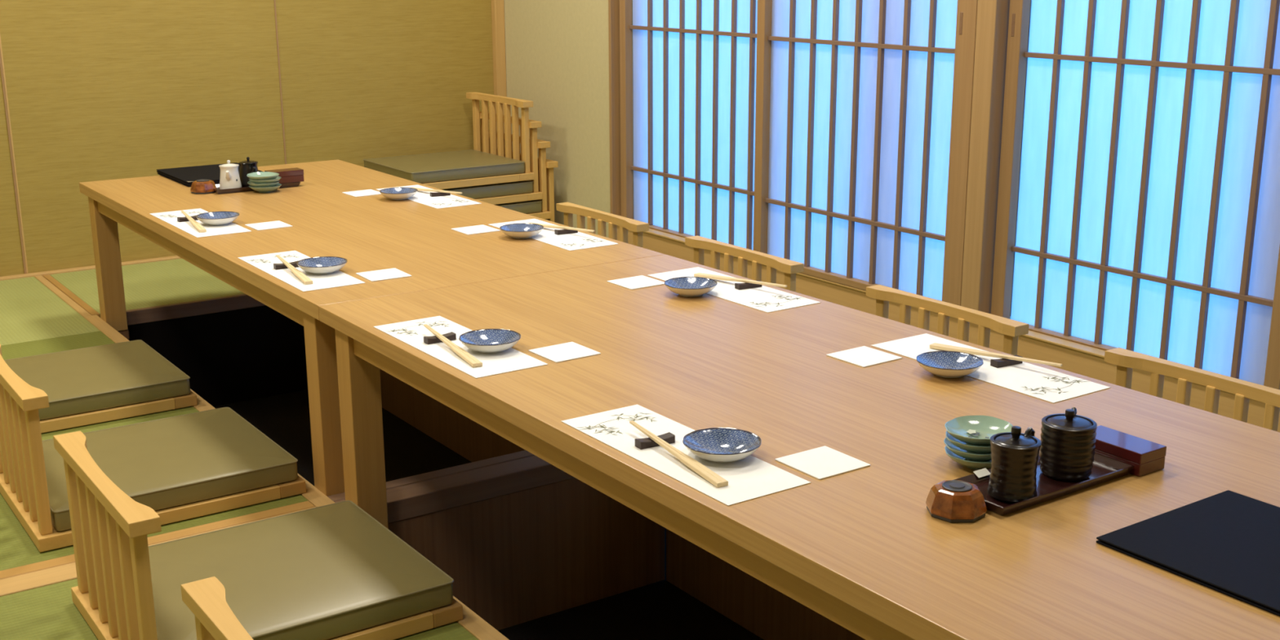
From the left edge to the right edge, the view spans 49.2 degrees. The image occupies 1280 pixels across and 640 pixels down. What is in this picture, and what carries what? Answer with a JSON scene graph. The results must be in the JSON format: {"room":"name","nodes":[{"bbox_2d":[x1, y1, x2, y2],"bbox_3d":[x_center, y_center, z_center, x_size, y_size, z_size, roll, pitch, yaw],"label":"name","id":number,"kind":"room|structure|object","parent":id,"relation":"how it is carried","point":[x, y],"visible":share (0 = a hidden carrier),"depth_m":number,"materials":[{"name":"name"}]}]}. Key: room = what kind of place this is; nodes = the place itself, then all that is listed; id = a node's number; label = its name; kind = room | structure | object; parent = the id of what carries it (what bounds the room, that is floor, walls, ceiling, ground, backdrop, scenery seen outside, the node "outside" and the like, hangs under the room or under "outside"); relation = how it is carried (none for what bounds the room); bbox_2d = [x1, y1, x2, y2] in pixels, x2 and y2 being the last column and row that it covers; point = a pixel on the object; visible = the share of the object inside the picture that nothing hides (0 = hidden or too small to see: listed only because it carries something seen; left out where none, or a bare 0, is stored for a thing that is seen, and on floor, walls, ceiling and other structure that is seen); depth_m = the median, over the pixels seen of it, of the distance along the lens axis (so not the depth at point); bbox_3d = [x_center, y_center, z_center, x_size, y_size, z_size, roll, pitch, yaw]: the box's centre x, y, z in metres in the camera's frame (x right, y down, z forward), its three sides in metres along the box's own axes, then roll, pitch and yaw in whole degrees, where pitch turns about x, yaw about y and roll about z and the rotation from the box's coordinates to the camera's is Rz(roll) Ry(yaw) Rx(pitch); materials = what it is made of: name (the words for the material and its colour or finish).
{"room":"japanese restaurant room","nodes":[
{"label":"japanese restaurant room","id":0,"kind":"room"},
{"bbox_2d":[127,305,307,406],"bbox_3d":[-1.307,0.119,4.426,0.753,0.302,0.014,-10,18,-33],"label":"wall","id":1,"kind":"structure","parent":0,"point":[255,353],"depth_m":4.43,"materials":[{"name":"black"}]},
{"bbox_2d":[34,275,91,317],"bbox_3d":[-1.829,-0.056,4.428,0.024,0.052,0.663,-10,18,-33],"label":"trim","id":2,"kind":"structure","parent":1,"relation":"attached to","point":[63,296],"depth_m":4.39,"materials":[{"name":"wood"}]},
{"bbox_2d":[42,274,100,317],"bbox_3d":[-1.810,-0.060,4.447,0.022,0.051,0.652,-10,18,-33],"label":"trim","id":3,"kind":"structure","parent":1,"relation":"attached to","point":[88,308],"depth_m":4.41,"materials":[{"name":"brown wood"}]},
{"bbox_2d":[125,293,265,325],"bbox_3d":[-1.282,-0.054,4.399,0.791,0.043,0.021,-10,18,-33],"label":"trim","id":4,"kind":"structure","parent":1,"relation":"on","point":[154,313],"depth_m":4.32,"materials":[{"name":"wood"}]},
{"bbox_2d":[0,258,478,639],"bbox_3d":[-0.405,0.552,2.086,3.970,0.050,6.265,-10,18,-33],"label":"floor","id":5,"kind":"structure","parent":0,"point":[34,320],"depth_m":3.85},
{"bbox_2d":[4,339,197,433],"bbox_3d":[-1.379,0.055,3.321,0.500,0.288,0.440,-10,18,-33],"label":"chair","id":6,"kind":"object","parent":5,"relation":"on","point":[95,384],"visible":0.92,"depth_m":3.28,"materials":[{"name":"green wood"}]},
{"bbox_2d":[0,343,306,552],"bbox_3d":[-0.991,0.196,2.776,0.500,0.288,0.440,-10,18,-33],"label":"chair","id":7,"kind":"object","parent":5,"relation":"on","point":[187,466],"visible":0.94,"depth_m":2.70,"materials":[{"name":"leather"}]},
{"bbox_2d":[42,407,297,531],"bbox_3d":[-0.981,0.285,2.806,0.457,0.050,0.416,-10,18,-33],"label":"cushion","id":8,"kind":"object","parent":7,"relation":"on","point":[185,464],"depth_m":2.74,"materials":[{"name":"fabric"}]},
{"bbox_2d":[180,576,253,639],"bbox_3d":[-0.231,0.472,1.709,0.500,0.288,0.440,-10,18,-33],"label":"chair","id":9,"kind":"object","parent":5,"relation":"on","point":[206,598],"visible":1,"depth_m":1.66,"materials":[{"name":"wood"}]},
{"bbox_2d":[53,431,462,639],"bbox_3d":[-0.612,0.334,2.243,0.500,0.288,0.440,-10,18,-33],"label":"chair","id":10,"kind":"object","parent":5,"relation":"on","point":[332,571],"visible":0.96,"depth_m":2.19,"materials":[{"name":"leather"}]},
{"bbox_2d":[148,501,453,639],"bbox_3d":[-0.602,0.422,2.273,0.457,0.050,0.416,-10,18,-33],"label":"cushion","id":11,"kind":"object","parent":10,"relation":"on","point":[332,571],"depth_m":2.23,"materials":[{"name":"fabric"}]},
{"bbox_2d":[79,160,665,496],"bbox_3d":[-0.786,-0.080,3.611,0.800,0.465,1.809,-10,18,-33],"label":"dining table","id":12,"kind":"object","parent":5,"relation":"on","point":[373,233],"depth_m":3.25,"materials":[{"name":"brown wood"}]},
{"bbox_2d":[156,172,219,186],"bbox_3d":[-1.266,-0.430,4.160,0.248,0.007,0.304,-10,18,-33],"label":"folder","id":13,"kind":"object","parent":12,"relation":"on","point":[158,173],"visible":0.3,"depth_m":4.05,"materials":[{"name":"black leather"}]},
{"bbox_2d":[156,162,262,184],"bbox_3d":[-1.267,-0.437,4.160,0.248,0.007,0.304,-10,18,-34],"label":"folder","id":14,"kind":"object","parent":13,"relation":"on","point":[188,175],"visible":0.53,"depth_m":4.15,"materials":[{"name":"black leather"}]},
{"bbox_2d":[150,208,250,237],"bbox_3d":[-1.087,-0.241,3.445,0.132,0.001,0.380,-10,18,-33],"label":"placemat","id":15,"kind":"object","parent":12,"relation":"on","point":[170,217],"visible":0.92,"depth_m":3.40,"materials":[{"name":"white paper"}]},
{"bbox_2d":[158,210,201,217],"bbox_3d":[-1.164,-0.268,3.547,0.126,0.001,0.076,-10,18,-33],"label":"print","id":16,"kind":"object","parent":15,"relation":"on","point":[197,211],"depth_m":3.55},
{"bbox_2d":[181,210,206,232],"bbox_3d":[-1.092,-0.241,3.412,0.016,0.016,0.235,-8,17,-28],"label":"chopsticks","id":17,"kind":"object","parent":15,"relation":"on","point":[200,228],"visible":1,"depth_m":3.37,"materials":[{"name":"brown wood"}]},
{"bbox_2d":[195,211,239,226],"bbox_3d":[-1.030,-0.246,3.416,0.102,0.022,0.102,-10,18,-33],"label":"plate","id":18,"kind":"object","parent":15,"relation":"on","point":[213,218],"visible":1,"depth_m":3.42,"materials":[{"name":"blue ceramic"}]},
{"bbox_2d":[213,182,300,194],"bbox_3d":[-1.090,-0.378,3.946,0.240,0.013,0.097,-10,18,-33],"label":"tray","id":19,"kind":"object","parent":12,"relation":"on","point":[218,190],"visible":0.45,"depth_m":3.89,"materials":[{"name":"paint"}]},
{"bbox_2d":[218,160,241,189],"bbox_3d":[-1.142,-0.404,3.892,0.060,0.082,0.062,10,18,33],"label":"jug","id":20,"kind":"object","parent":19,"relation":"on","point":[229,178],"visible":0.98,"depth_m":3.87,"materials":[{"name":"ceramic"}]},
{"bbox_2d":[238,156,258,186],"bbox_3d":[-1.104,-0.419,3.950,0.060,0.082,0.062,0,15,3],"label":"jug","id":21,"kind":"object","parent":19,"relation":"on","point":[247,166],"visible":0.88,"depth_m":3.93,"materials":[{"name":"ceramic"}]},
{"bbox_2d":[264,167,304,183],"bbox_3d":[-1.009,-0.409,3.971,0.097,0.034,0.049,-10,18,-33],"label":"box","id":22,"kind":"object","parent":19,"relation":"on","point":[288,175],"visible":0.73,"depth_m":3.96,"materials":[{"name":"wood"}]},
{"bbox_2d":[248,183,281,192],"bbox_3d":[-1.042,-0.367,3.891,0.088,0.019,0.096,-5,15,-18],"label":"plate","id":23,"kind":"object","parent":12,"relation":"on","point":[264,189],"visible":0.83,"depth_m":3.86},
{"bbox_2d":[247,180,279,187],"bbox_3d":[-1.045,-0.377,3.889,0.088,0.019,0.096,-7,16,-24],"label":"plate","id":24,"kind":"object","parent":23,"relation":"on","point":[251,184],"visible":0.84,"depth_m":3.85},
{"bbox_2d":[248,176,281,183],"bbox_3d":[-1.041,-0.386,3.887,0.088,0.019,0.096,-9,17,-29],"label":"plate","id":25,"kind":"object","parent":24,"relation":"on","point":[277,179],"visible":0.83,"depth_m":3.85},
{"bbox_2d":[246,171,279,180],"bbox_3d":[-1.045,-0.395,3.881,0.088,0.019,0.096,-11,18,-35],"label":"plate","id":26,"kind":"object","parent":25,"relation":"on","point":[262,175],"visible":0.93,"depth_m":3.90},
{"bbox_2d":[244,220,292,230],"bbox_3d":[-0.902,-0.230,3.398,0.087,0.001,0.087,-11,18,-34],"label":"coaster","id":27,"kind":"object","parent":12,"relation":"on","point":[272,224],"visible":1,"depth_m":3.39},
{"bbox_2d":[237,250,365,291],"bbox_3d":[-0.712,-0.105,2.918,0.132,0.001,0.385,-10,18,-33],"label":"placemat","id":28,"kind":"object","parent":12,"relation":"on","point":[265,262],"visible":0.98,"depth_m":2.87,"materials":[{"name":"white paper"}]},
{"bbox_2d":[249,253,298,263],"bbox_3d":[-0.789,-0.132,3.022,0.126,0.001,0.077,-10,18,-33],"label":"print","id":29,"kind":"object","parent":28,"relation":"on","point":[293,254],"depth_m":3.01},
{"bbox_2d":[275,254,312,284],"bbox_3d":[-0.716,-0.105,2.883,0.016,0.016,0.235,-8,17,-28],"label":"chopsticks","id":30,"kind":"object","parent":28,"relation":"on","point":[298,273],"visible":1,"depth_m":2.84,"materials":[{"name":"brown wood"}]},
{"bbox_2d":[297,256,346,274],"bbox_3d":[-0.656,-0.110,2.891,0.102,0.022,0.102,1,15,4],"label":"plate","id":31,"kind":"object","parent":28,"relation":"on","point":[322,264],"visible":1,"depth_m":2.91,"materials":[{"name":"blue ceramic"}]},
{"bbox_2d":[342,189,381,196],"bbox_3d":[-0.763,-0.350,3.856,0.087,0.001,0.087,-11,18,-35],"label":"coaster","id":32,"kind":"object","parent":12,"relation":"on","point":[367,192],"visible":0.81,"depth_m":3.85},
{"bbox_2d":[355,267,411,281],"bbox_3d":[-0.526,-0.093,2.869,0.087,0.001,0.087,-9,17,-32],"label":"coaster","id":33,"kind":"object","parent":12,"relation":"on","point":[388,273],"visible":1,"depth_m":2.87,"materials":[{"name":"paper"}]},
{"bbox_2d":[379,186,417,199],"bbox_3d":[-0.649,-0.338,3.763,0.102,0.022,0.102,8,17,28],"label":"plate","id":34,"kind":"object","parent":12,"relation":"on","point":[402,193],"visible":1,"depth_m":3.75,"materials":[{"name":"blue ceramic"}]},
{"bbox_2d":[377,184,480,208],"bbox_3d":[-0.578,-0.337,3.806,0.132,0.001,0.380,-10,18,-33],"label":"placemat","id":35,"kind":"object","parent":12,"relation":"on","point":[424,197],"visible":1,"depth_m":3.74,"materials":[{"name":"white paper"}]},
{"bbox_2d":[433,199,468,205],"bbox_3d":[-0.501,-0.311,3.704,0.126,0.001,0.076,-10,18,-33],"label":"print","id":36,"kind":"object","parent":35,"relation":"on","point":[455,199],"depth_m":3.70},
{"bbox_2d":[450,224,500,235],"bbox_3d":[-0.392,-0.215,3.335,0.087,0.001,0.087,-10,18,-33],"label":"coaster","id":37,"kind":"object","parent":12,"relation":"on","point":[468,230],"visible":1,"depth_m":3.33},
{"bbox_2d":[499,222,543,238],"bbox_3d":[-0.275,-0.204,3.248,0.102,0.022,0.102,-6,16,-22],"label":"plate","id":38,"kind":"object","parent":12,"relation":"on","point":[521,230],"visible":1,"depth_m":3.26,"materials":[{"name":"blue ceramic"}]},
{"bbox_2d":[488,218,618,250],"bbox_3d":[-0.208,-0.203,3.285,0.132,0.001,0.380,-10,18,-33],"label":"placemat","id":39,"kind":"object","parent":12,"relation":"on","point":[576,241],"visible":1,"depth_m":3.22,"materials":[{"name":"white paper"}]},
{"bbox_2d":[528,222,594,231],"bbox_3d":[-0.189,-0.218,3.301,0.016,0.020,0.235,-14,20,-43],"label":"chopsticks","id":40,"kind":"object","parent":39,"relation":"on","point":[551,226],"visible":0.81,"depth_m":3.29,"materials":[{"name":"brown wood"}]},
{"bbox_2d":[560,238,606,246],"bbox_3d":[-0.132,-0.176,3.182,0.126,0.001,0.076,-10,17,-33],"label":"print","id":41,"kind":"object","parent":39,"relation":"on","point":[587,238],"depth_m":3.18},
{"bbox_2d":[497,148,558,222],"bbox_3d":[-0.635,-0.459,5.280,0.500,0.288,0.440,-10,18,-33],"label":"chair","id":42,"kind":"object","parent":5,"relation":"on","point":[550,164],"visible":0.05,"depth_m":5.24,"materials":[{"name":"wood"}]},
{"bbox_2d":[488,130,551,219],"bbox_3d":[-0.661,-0.527,5.239,0.500,0.288,0.440,-10,18,-33],"label":"chair","id":43,"kind":"object","parent":42,"relation":"on","point":[537,208],"visible":0.16,"depth_m":5.20,"materials":[{"name":"wood"}]},
{"bbox_2d":[442,111,542,204],"bbox_3d":[-0.691,-0.597,5.203,0.500,0.288,0.440,-10,18,-33],"label":"chair","id":44,"kind":"object","parent":43,"relation":"on","point":[524,190],"visible":0.23,"depth_m":5.14,"materials":[{"name":"wood"}]},
{"bbox_2d":[363,92,533,189],"bbox_3d":[-0.718,-0.665,5.164,0.500,0.288,0.440,-10,18,-33],"label":"chair","id":45,"kind":"object","parent":44,"relation":"on","point":[469,167],"visible":0.97,"depth_m":5.14,"materials":[{"name":"wood"}]},
{"bbox_2d":[363,149,524,183],"bbox_3d":[-0.728,-0.573,5.182,0.457,0.050,0.416,-10,18,-33],"label":"cushion","id":46,"kind":"object","parent":45,"relation":"on","point":[469,166],"depth_m":5.08,"materials":[{"name":"fabric"}]},
{"bbox_2d":[442,180,533,199],"bbox_3d":[-0.700,-0.505,5.220,0.457,0.050,0.416,-10,18,-33],"label":"cushion","id":47,"kind":"object","parent":44,"relation":"on","point":[523,189],"depth_m":5.10,"materials":[{"name":"fabric"}]},
{"bbox_2d":[495,200,542,213],"bbox_3d":[-0.670,-0.435,5.256,0.457,0.050,0.416,-10,18,-33],"label":"cushion","id":48,"kind":"object","parent":43,"relation":"on","point":[533,206],"depth_m":5.18,"materials":[{"name":"fabric"}]},
{"bbox_2d":[555,202,648,248],"bbox_3d":[-0.304,-0.145,4.073,0.500,0.288,0.440,-10,18,-33],"label":"chair","id":49,"kind":"object","parent":5,"relation":"on","point":[637,228],"visible":0.2,"depth_m":4.16,"materials":[{"name":"wood"}]},
{"bbox_2d":[684,235,804,292],"bbox_3d":[0.077,-0.010,3.548,0.500,0.288,0.440,-10,18,-33],"label":"chair","id":50,"kind":"object","parent":5,"relation":"on","point":[790,268],"visible":0.2,"depth_m":3.64,"materials":[{"name":"wood"}]},
{"bbox_2d":[318,254,1279,639],"bbox_3d":[0.241,0.292,2.168,0.800,0.465,1.809,-10,18,-33],"label":"dining table","id":51,"kind":"object","parent":5,"relation":"on","point":[863,549],"depth_m":1.91,"materials":[{"name":"brown wood"}]},
{"bbox_2d":[373,315,547,377],"bbox_3d":[-0.310,0.041,2.353,0.132,0.001,0.380,-10,18,-33],"label":"placemat","id":52,"kind":"object","parent":51,"relation":"on","point":[412,332],"visible":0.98,"depth_m":2.31,"materials":[{"name":"white paper"}]},
{"bbox_2d":[386,320,448,335],"bbox_3d":[-0.387,0.015,2.455,0.126,0.001,0.076,-10,18,-33],"label":"print","id":53,"kind":"object","parent":52,"relation":"on","point":[408,331],"depth_m":2.45},
{"bbox_2d":[423,331,456,344],"bbox_3d":[-0.339,0.031,2.372,0.053,0.011,0.016,-10,18,-33],"label":"chopstick rest","id":54,"kind":"object","parent":52,"relation":"on","point":[451,335],"visible":0.89,"depth_m":2.36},
{"bbox_2d":[423,324,482,367],"bbox_3d":[-0.315,0.041,2.320,0.016,0.016,0.235,-8,17,-28],"label":"chopsticks","id":55,"kind":"object","parent":52,"relation":"on","point":[471,360],"visible":1,"depth_m":2.28,"materials":[{"name":"brown wood"}]},
{"bbox_2d":[458,328,520,353],"bbox_3d":[-0.248,0.038,2.318,0.102,0.022,0.102,13,19,41],"label":"plate","id":56,"kind":"object","parent":52,"relation":"on","point":[482,340],"visible":1,"depth_m":2.33,"materials":[{"name":"blue ceramic"}]},
{"bbox_2d":[528,342,600,362],"bbox_3d":[-0.124,0.053,2.306,0.087,0.001,0.087,-11,18,-34],"label":"coaster","id":57,"kind":"object","parent":51,"relation":"on","point":[570,350],"visible":1,"depth_m":2.30,"materials":[{"name":"paper"}]},
{"bbox_2d":[607,275,664,289],"bbox_3d":[-0.006,-0.075,2.793,0.087,0.001,0.087,-10,18,-34],"label":"coaster","id":58,"kind":"object","parent":51,"relation":"on","point":[637,282],"visible":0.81,"depth_m":2.79,"materials":[{"name":"paper"}]},
{"bbox_2d":[561,404,810,506],"bbox_3d":[0.050,0.172,1.848,0.132,0.001,0.380,-10,18,-33],"label":"placemat","id":59,"kind":"object","parent":51,"relation":"on","point":[749,477],"visible":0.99,"depth_m":1.81,"materials":[{"name":"white paper"}]},
{"bbox_2d":[578,412,655,435],"bbox_3d":[-0.027,0.145,1.950,0.126,0.001,0.076,-10,18,-33],"label":"print","id":60,"kind":"object","parent":59,"relation":"on","point":[601,426],"depth_m":1.94},
{"bbox_2d":[635,431,675,449],"bbox_3d":[0.020,0.161,1.867,0.053,0.011,0.016,-9,17,-29],"label":"chopstick rest","id":61,"kind":"object","parent":59,"relation":"on","point":[641,443],"visible":0.89,"depth_m":1.86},
{"bbox_2d":[629,420,728,488],"bbox_3d":[0.045,0.171,1.815,0.016,0.016,0.235,-8,17,-28],"label":"chopsticks","id":62,"kind":"object","parent":59,"relation":"on","point":[713,477],"visible":1,"depth_m":1.78,"materials":[{"name":"brown wood"}]},
{"bbox_2d":[682,427,761,462],"bbox_3d":[0.107,0.167,1.820,0.102,0.022,0.102,-3,15,-9],"label":"plate","id":63,"kind":"object","parent":59,"relation":"on","point":[717,445],"visible":1,"depth_m":1.83,"materials":[{"name":"blue ceramic"}]},
{"bbox_2d":[664,276,717,296],"bbox_3d":[0.098,-0.061,2.694,0.102,0.022,0.102,4,15,16],"label":"plate","id":64,"kind":"object","parent":51,"relation":"on","point":[682,286],"visible":1,"depth_m":2.71,"materials":[{"name":"blue ceramic"}]},
{"bbox_2d":[648,266,820,312],"bbox_3d":[0.178,-0.062,2.743,0.132,0.001,0.380,-10,18,-34],"label":"placemat","id":65,"kind":"object","parent":51,"relation":"on","point":[765,299],"visible":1,"depth_m":2.69,"materials":[{"name":"white paper"}]},
{"bbox_2d":[693,272,786,287],"bbox_3d":[0.197,-0.078,2.759,0.016,0.020,0.235,-14,20,-43],"label":"chopsticks","id":66,"kind":"object","parent":65,"relation":"on","point":[699,274],"visible":0.98,"depth_m":2.77,"materials":[{"name":"brown wood"}]},
{"bbox_2d":[734,280,761,289],"bbox_3d":[0.213,-0.069,2.744,0.053,0.011,0.016,-8,17,-28],"label":"chopstick rest","id":67,"kind":"object","parent":65,"relation":"on","point":[737,286],"visible":0.95,"depth_m":2.73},
{"bbox_2d":[750,294,803,306],"bbox_3d":[0.256,-0.037,2.641,0.126,0.001,0.076,-10,18,-34],"label":"print","id":68,"kind":"object","parent":65,"relation":"on","point":[782,297],"depth_m":2.65},
{"bbox_2d":[775,445,870,479],"bbox_3d":[0.235,0.183,1.801,0.087,0.001,0.087,-10,18,-33],"label":"coaster","id":69,"kind":"object","parent":51,"relation":"on","point":[822,462],"visible":1,"depth_m":1.80,"materials":[{"name":"paper"}]},
{"bbox_2d":[826,346,902,367],"bbox_3d":[0.364,0.059,2.273,0.087,0.001,0.087,-11,18,-34],"label":"coaster","id":70,"kind":"object","parent":51,"relation":"on","point":[863,356],"visible":1,"depth_m":2.27,"materials":[{"name":"paper"}]},
{"bbox_2d":[915,351,983,377],"bbox_3d":[0.481,0.072,2.176,0.102,0.022,0.102,-10,18,-34],"label":"plate","id":71,"kind":"object","parent":51,"relation":"on","point":[947,364],"visible":1,"depth_m":2.19,"materials":[{"name":"blue ceramic"}]},
{"bbox_2d":[944,445,991,469],"bbox_3d":[0.435,0.175,1.793,0.088,0.019,0.096,7,16,26],"label":"plate","id":72,"kind":"object","parent":51,"relation":"on","point":[972,464],"visible":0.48,"depth_m":1.76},
{"bbox_2d":[943,437,991,462],"bbox_3d":[0.433,0.165,1.791,0.088,0.019,0.096,5,15,18],"label":"plate","id":73,"kind":"object","parent":72,"relation":"on","point":[962,453],"visible":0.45,"depth_m":1.76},
{"bbox_2d":[945,431,991,453],"bbox_3d":[0.435,0.155,1.788,0.088,0.019,0.096,9,17,31],"label":"plate","id":74,"kind":"object","parent":73,"relation":"on","point":[970,448],"visible":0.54,"depth_m":1.76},
{"bbox_2d":[944,415,1013,446],"bbox_3d":[0.433,0.145,1.786,0.088,0.019,0.096,6,16,23],"label":"plate","id":75,"kind":"object","parent":74,"relation":"on","point":[974,430],"visible":0.88,"depth_m":1.80,"materials":[{"name":"ceramic"}]},
{"bbox_2d":[871,333,1110,403],"bbox_3d":[0.548,0.072,2.224,0.132,0.001,0.380,-10,18,-33],"label":"placemat","id":76,"kind":"object","parent":51,"relation":"on","point":[1036,381],"visible":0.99,"depth_m":2.17,"materials":[{"name":"white paper"}]},
{"bbox_2d":[929,342,1062,366],"bbox_3d":[0.567,0.057,2.239,0.016,0.020,0.235,-14,20,-43],"label":"chopsticks","id":77,"kind":"object","parent":76,"relation":"on","point":[936,346],"visible":0.97,"depth_m":2.25,"materials":[{"name":"brown wood"}]},
{"bbox_2d":[990,355,1022,368],"bbox_3d":[0.583,0.066,2.224,0.053,0.011,0.016,-8,17,-28],"label":"chopstick rest","id":78,"kind":"object","parent":76,"relation":"on","point":[1001,362],"visible":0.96,"depth_m":2.21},
{"bbox_2d":[1022,375,1087,395],"bbox_3d":[0.625,0.098,2.121,0.126,0.001,0.076,-10,18,-33],"label":"print","id":79,"kind":"object","parent":76,"relation":"on","point":[1063,378],"depth_m":2.13},
{"bbox_2d":[953,453,1133,515],"bbox_3d":[0.492,0.196,1.724,0.240,0.013,0.097,-10,18,-33],"label":"tray","id":80,"kind":"object","parent":51,"relation":"on","point":[1104,468],"visible":0.51,"depth_m":1.71,"materials":[{"name":"paint"}]},
{"bbox_2d":[986,426,1041,502],"bbox_3d":[0.445,0.168,1.668,0.059,0.087,0.066,1,15,4],"label":"sauce jar","id":81,"kind":"object","parent":80,"relation":"on","point":[1015,454],"visible":0.99,"depth_m":1.65,"materials":[{"name":"black ceramic"}]},
{"bbox_2d":[1039,407,1097,481],"bbox_3d":[0.529,0.151,1.737,0.066,0.084,0.071,-4,15,-15],"label":"jar","id":82,"kind":"object","parent":80,"relation":"on","point":[1068,440],"visible":1,"depth_m":1.71,"materials":[{"name":"brown ceramic"}]},
{"bbox_2d":[1094,425,1166,476],"bbox_3d":[0.616,0.168,1.797,0.052,0.030,0.101,-10,18,-33],"label":"box","id":83,"kind":"object","parent":51,"relation":"on","point":[1146,456],"visible":0.74,"depth_m":1.77,"materials":[{"name":"wood"}]},
{"bbox_2d":[1096,489,1279,616],"bbox_3d":[0.682,0.253,1.518,0.248,0.007,0.260,-10,18,-33],"label":"folder","id":84,"kind":"object","parent":51,"relation":"on","point":[1227,542],"visible":1,"depth_m":1.53,"materials":[{"name":"black leather"}]},
{"bbox_2d":[866,284,1028,355],"bbox_3d":[0.476,0.139,2.974,0.500,0.288,0.440,-10,18,-33],"label":"chair","id":85,"kind":"object","parent":5,"relation":"on","point":[1011,329],"visible":0.19,"depth_m":3.06,"materials":[{"name":"wood"}]},
{"bbox_2d":[1104,347,1279,431],"bbox_3d":[0.853,0.274,2.449,0.500,0.288,0.440,-10,18,-33],"label":"chair","id":86,"kind":"object","parent":5,"relation":"on","point":[1126,360],"visible":0.21,"depth_m":2.57,"materials":[{"name":"wood"}]},
{"bbox_2d":[0,0,493,276],"bbox_3d":[-2.182,-1.258,4.390,4.100,2.500,0.100,-10,18,-33],"label":"wall","id":87,"kind":"structure","parent":0,"point":[97,90],"depth_m":4.91,"materials":[{"name":"paint"}]},
{"bbox_2d":[0,35,27,273],"bbox_3d":[-2.067,-1.313,4.392,0.006,2.394,0.004,-10,18,-33],"label":"trim","id":88,"kind":"structure","parent":87,"relation":"attached to","point":[1,65],"depth_m":4.60,"materials":[{"name":"brown wood"}]},
{"bbox_2d":[0,255,182,280],"bbox_3d":[-2.193,-0.100,4.596,3.970,0.056,0.033,-10,18,-33],"label":"trim","id":89,"kind":"structure","parent":87,"relation":"attached to","point":[174,257],"depth_m":4.76,"materials":[{"name":"wood"}]},
{"bbox_2d":[273,0,286,164],"bbox_3d":[-1.302,-1.450,4.902,0.006,2.394,0.003,-10,18,-33],"label":"trim","id":90,"kind":"structure","parent":87,"relation":"attached to","point":[274,1],"depth_m":5.05,"materials":[{"name":"brown wood"}]},
{"bbox_2d":[491,0,506,148],"bbox_3d":[-0.558,-1.578,5.382,0.042,2.394,0.030,-10,18,-33],"label":"trim","id":91,"kind":"structure","parent":87,"relation":"attached to","point":[497,6],"depth_m":5.50,"materials":[{"name":"wood"}]},
{"bbox_2d":[213,389,763,639],"bbox_3d":[-0.401,0.884,2.197,4.000,0.060,6.300,-10,18,-33],"label":"floor","id":92,"kind":"structure","parent":0,"point":[660,610],"depth_m":3.09,"materials":[{"name":"carpet"}]},
{"bbox_2d":[387,477,664,630],"bbox_3d":[-0.282,0.492,2.987,0.753,0.299,0.100,-10,18,-33],"label":"wall","id":93,"kind":"structure","parent":0,"point":[512,559],"depth_m":2.97,"materials":[{"name":"brown wood"}]},
{"bbox_2d":[0,500,315,579],"bbox_3d":[-1.534,0.541,2.141,2.173,0.051,0.036,-10,18,-33],"label":"trim","id":94,"kind":"structure","parent":93,"relation":"attached to","point":[61,561],"depth_m":2.60,"materials":[{"name":"brown wood"}]},
{"bbox_2d":[0,506,316,596],"bbox_3d":[-1.503,0.552,2.096,2.173,0.052,0.066,-10,18,-33],"label":"trim","id":95,"kind":"structure","parent":93,"relation":"attached to","point":[49,576],"depth_m":2.40,"materials":[{"name":"wood"}]},
{"bbox_2d":[84,315,509,639],"bbox_3d":[-0.604,0.386,2.720,0.038,0.052,3.630,-10,18,-33],"label":"trim","id":96,"kind":"structure","parent":93,"relation":"attached to","point":[473,623],"depth_m":2.74,"materials":[{"name":"wood"}]},
{"bbox_2d":[327,450,574,523],"bbox_3d":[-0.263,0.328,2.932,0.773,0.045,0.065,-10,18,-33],"label":"trim","id":97,"kind":"structure","parent":93,"relation":"on","point":[446,492],"depth_m":2.85,"materials":[{"name":"wood"}]},
{"bbox_2d":[379,368,865,639],"bbox_3d":[0.041,0.418,3.186,0.020,0.339,3.608,-10,18,-33],"label":"wall","id":98,"kind":"structure","parent":0,"point":[761,609],"depth_m":3.07,"materials":[{"name":"brown wood"}]},
{"bbox_2d":[503,0,1279,432],"bbox_3d":[0.725,-1.096,3.729,0.125,2.500,4.320,-10,18,-33],"label":"wall","id":99,"kind":"structure","parent":0,"point":[557,51],"depth_m":5.09,"materials":[{"name":"paint"}]},
{"bbox_2d":[608,0,621,216],"bbox_3d":[-0.073,-1.145,4.870,0.083,1.617,0.014,-10,18,-33],"label":"trim","id":100,"kind":"structure","parent":99,"relation":"attached to","point":[613,5],"depth_m":4.95,"materials":[{"name":"brown wood"}]},
{"bbox_2d":[619,0,757,250],"bbox_3d":[0.186,-1.054,4.522,0.034,1.614,0.860,-10,18,-33],"label":"window","id":101,"kind":"structure","parent":99,"relation":"in","point":[694,61],"depth_m":4.67,"materials":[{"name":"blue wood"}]},
{"bbox_2d":[753,0,977,306],"bbox_3d":[0.609,-0.882,3.854,0.031,1.614,0.866,-10,18,-33],"label":"window","id":102,"kind":"structure","parent":99,"relation":"in","point":[863,117],"depth_m":3.93,"materials":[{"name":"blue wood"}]},
{"bbox_2d":[644,225,1115,358],"bbox_3d":[0.941,0.003,3.673,0.112,0.006,3.533,-10,18,-33],"label":"trim","id":103,"kind":"structure","parent":99,"relation":"on","point":[1070,344],"depth_m":3.51,"materials":[{"name":"wood"}]},
{"bbox_2d":[960,0,1009,314],"bbox_3d":[0.908,-0.793,3.507,0.115,1.617,0.062,-10,18,-33],"label":"pillar","id":104,"kind":"structure","parent":99,"relation":"attached to","point":[993,15],"depth_m":3.56,"materials":[{"name":"brown wood"}]},
{"bbox_2d":[991,0,1279,385],"bbox_3d":[1.167,-0.698,3.142,0.035,1.614,0.839,-10,18,-33],"label":"window","id":105,"kind":"structure","parent":99,"relation":"in","point":[1148,215],"depth_m":3.25,"materials":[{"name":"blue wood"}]},
{"bbox_2d":[1263,245,1279,390],"bbox_3d":[1.624,-0.514,2.430,0.030,1.614,0.970,-10,18,-33],"label":"window","id":106,"kind":"structure","parent":99,"relation":"in","point":[1272,376],"depth_m":2.97,"materials":[{"name":"brown wood"}]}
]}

